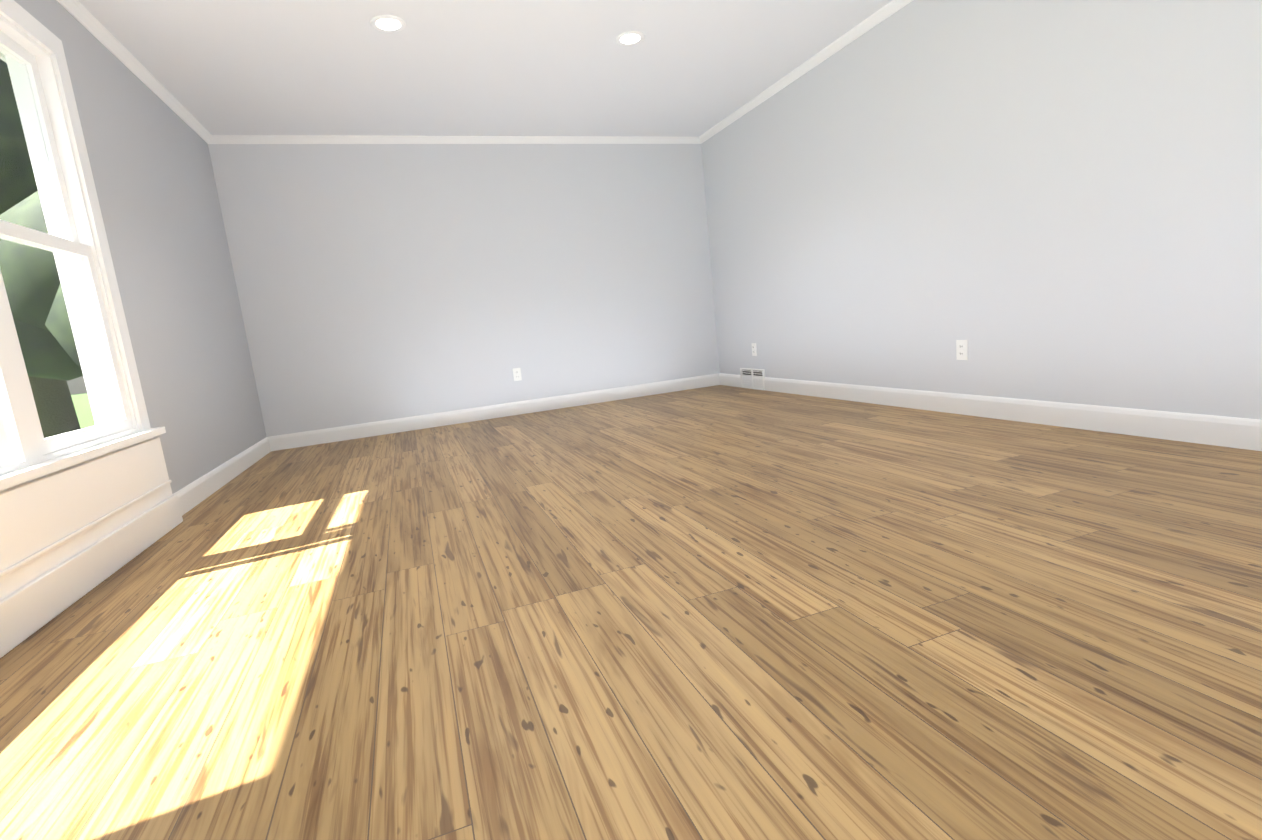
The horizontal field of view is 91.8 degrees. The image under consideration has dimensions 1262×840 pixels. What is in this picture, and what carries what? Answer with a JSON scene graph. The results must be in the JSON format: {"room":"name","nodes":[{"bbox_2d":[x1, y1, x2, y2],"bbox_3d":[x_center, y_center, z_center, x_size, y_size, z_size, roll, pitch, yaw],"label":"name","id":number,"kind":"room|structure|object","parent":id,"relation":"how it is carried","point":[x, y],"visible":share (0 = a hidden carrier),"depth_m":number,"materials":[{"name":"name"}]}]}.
{"room":"empty living room","nodes":[
{"label":"empty living room","id":0,"kind":"room"},
{"bbox_2d":[0,52,6,62],"bbox_3d":[-1.883,-1.617,-0.464,0.490,0.180,11.730,-9,10,-18],"label":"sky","id":1,"kind":"structure","parent":0,"point":[2,57],"depth_m":3.34,"materials":[{"name":"white"}]},
{"bbox_2d":[14,0,265,493],"bbox_3d":[-1.426,-0.313,-0.197,0.150,2.440,10.870,-9,10,-18],"label":"wall","id":2,"kind":"structure","parent":0,"point":[147,148],"depth_m":3.44,"materials":[{"name":"grey paint"}]},
{"bbox_2d":[0,0,165,491],"bbox_3d":[-1.855,-0.533,1.108,0.210,1.830,3.630,-9,10,-18],"label":"window","id":3,"kind":"structure","parent":2,"relation":"in","point":[74,240],"depth_m":2.58,"materials":[{"name":"white wood"}]},
{"bbox_2d":[0,437,182,657],"bbox_3d":[-1.672,0.500,1.294,0.065,0.425,3.560,-9,10,-18],"label":"trim","id":4,"kind":"structure","parent":2,"relation":"attached to","point":[69,536],"depth_m":2.14,"materials":[{"name":"white wood"}]},
{"bbox_2d":[56,0,210,143],"bbox_3d":[-1.455,-1.500,-0.355,0.046,0.052,10.630,-9,10,-18],"label":"crown molding","id":5,"kind":"structure","parent":2,"relation":"attached to","point":[92,24],"depth_m":3.33,"materials":[{"name":"white wood"}]},
{"bbox_2d":[173,437,270,515],"bbox_3d":[-1.229,0.815,0.011,0.016,0.120,10.630,-9,10,-18],"label":"baseboard","id":6,"kind":"structure","parent":2,"relation":"attached to","point":[193,494],"depth_m":3.73,"materials":[{"name":"white wood"}]},
{"bbox_2d":[208,144,719,436],"bbox_3d":[-1.102,-1.271,5.580,4.300,2.440,0.120,-9,10,-19],"label":"wall","id":7,"kind":"structure","parent":0,"point":[377,282],"depth_m":5.37,"materials":[{"name":"white paint"}]},
{"bbox_2d":[209,135,696,143],"bbox_3d":[-1.283,-2.420,5.284,4.110,0.052,0.046,-9,10,-19],"label":"crown molding","id":8,"kind":"structure","parent":7,"relation":"attached to","point":[215,139],"depth_m":5.16,"materials":[{"name":"white wood"}]},
{"bbox_2d":[268,373,719,450],"bbox_3d":[-1.034,-0.112,5.673,4.140,0.120,0.016,-9,10,-19],"label":"baseboard","id":9,"kind":"structure","parent":7,"relation":"attached to","point":[314,437],"depth_m":5.55,"materials":[{"name":"white wood"}]},
{"bbox_2d":[513,368,521,380],"bbox_3d":[-1.048,-0.420,5.634,0.072,0.116,0.010,-9,10,-19],"label":"electrical outlet","id":10,"kind":"object","parent":7,"relation":"attached to","point":[517,374],"visible":1,"depth_m":5.63,"materials":[{"name":"white plastic"}]},
{"bbox_2d":[78,0,891,136],"bbox_3d":[2.535,-2.217,1.050,9.193,0.100,10.870,-9,10,-19],"label":"ceiling","id":11,"kind":"structure","parent":0,"point":[690,68],"depth_m":3.84,"materials":[{"name":"white paint"}]},
{"bbox_2d":[370,15,405,32],"bbox_3d":[-1.301,-2.125,3.274,0.184,0.016,0.184,-9,10,-19],"label":"recessed light","id":12,"kind":"object","parent":11,"relation":"in","point":[388,23],"visible":0.96,"depth_m":3.27,"materials":[{"name":"white"}]},
{"bbox_2d":[615,31,644,45],"bbox_3d":[-0.006,-2.333,3.734,0.184,0.016,0.184,-9,10,-19],"label":"recessed light","id":13,"kind":"object","parent":11,"relation":"in","point":[629,38],"visible":0.98,"depth_m":3.72,"materials":[{"name":"white"}]},
{"bbox_2d":[0,385,1261,839],"bbox_3d":[2.795,0.278,1.450,9.193,0.100,10.870,-9,10,-19],"label":"floor","id":14,"kind":"structure","parent":0,"point":[720,613],"depth_m":1.43,"materials":[{"name":"brown wood"}]},
{"bbox_2d":[701,0,1261,419],"bbox_3d":[2.717,-0.978,1.269,0.120,2.440,10.630,-9,10,-19],"label":"wall","id":15,"kind":"structure","parent":0,"point":[1052,200],"depth_m":3.15,"materials":[{"name":"white paint"}]},
{"bbox_2d":[740,368,764,389],"bbox_3d":[1.145,-0.387,5.754,0.022,0.190,0.400,-9,10,-19],"label":"air vent","id":16,"kind":"object","parent":15,"relation":"in","point":[752,372],"visible":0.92,"depth_m":5.74,"materials":[{"name":"white metal"}]},
{"bbox_2d":[751,343,756,355],"bbox_3d":[1.140,-0.653,5.667,0.010,0.116,0.072,-9,10,-19],"label":"electrical outlet","id":17,"kind":"object","parent":15,"relation":"attached to","point":[754,350],"visible":1,"depth_m":5.66,"materials":[{"name":"white plastic"}]},
{"bbox_2d":[697,0,912,143],"bbox_3d":[2.518,-2.139,1.054,0.046,0.052,10.630,-9,10,-19],"label":"crown molding","id":18,"kind":"structure","parent":15,"relation":"attached to","point":[886,11],"depth_m":4.33,"materials":[{"name":"white wood"}]},
{"bbox_2d":[956,340,967,359],"bbox_3d":[1.926,-0.408,3.562,0.010,0.116,0.072,-9,10,-19],"label":"electrical outlet","id":19,"kind":"object","parent":15,"relation":"attached to","point":[961,349],"visible":1,"depth_m":3.56,"materials":[{"name":"white plastic"}]},
{"bbox_2d":[720,373,1261,450],"bbox_3d":[1.968,-0.089,3.578,0.016,0.120,6.010,-9,10,-19],"label":"baseboard","id":20,"kind":"structure","parent":15,"relation":"attached to","point":[1236,432],"depth_m":3.10,"materials":[{"name":"white wood"}]},
{"label":"outside","id":21,"kind":"structure","parent":0,"visible":0},
{"bbox_2d":[71,393,94,428],"bbox_3d":[0.117,1.533,-2.425,120.000,0.100,120.000,-9,10,-19],"label":"ground","id":22,"kind":"structure","parent":21,"point":[78,405],"depth_m":21.86,"materials":[{"name":"green plant"}]},
{"bbox_2d":[0,59,37,214],"bbox_3d":[-8.019,-3.765,8.439,5.483,8.554,4.704,-9,10,-19],"label":"tree","id":23,"kind":"object","parent":22,"relation":"on","point":[21,170],"depth_m":6.92,"materials":[{"name":"green plant"}]},
{"bbox_2d":[0,191,82,380],"bbox_3d":[-5.151,-1.024,6.440,3.553,3.211,2.791,-9,10,-19],"label":"bush","id":24,"kind":"object","parent":22,"relation":"on","point":[24,260],"depth_m":5.57,"materials":[{"name":"plant"}]},
{"bbox_2d":[28,376,80,437],"bbox_3d":[-10.612,-5.107,10.937,6.704,10.935,6.132,-9,10,-19],"label":"tree","id":25,"kind":"object","parent":22,"relation":"on","point":[59,400],"depth_m":11.28,"materials":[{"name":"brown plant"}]}
]}

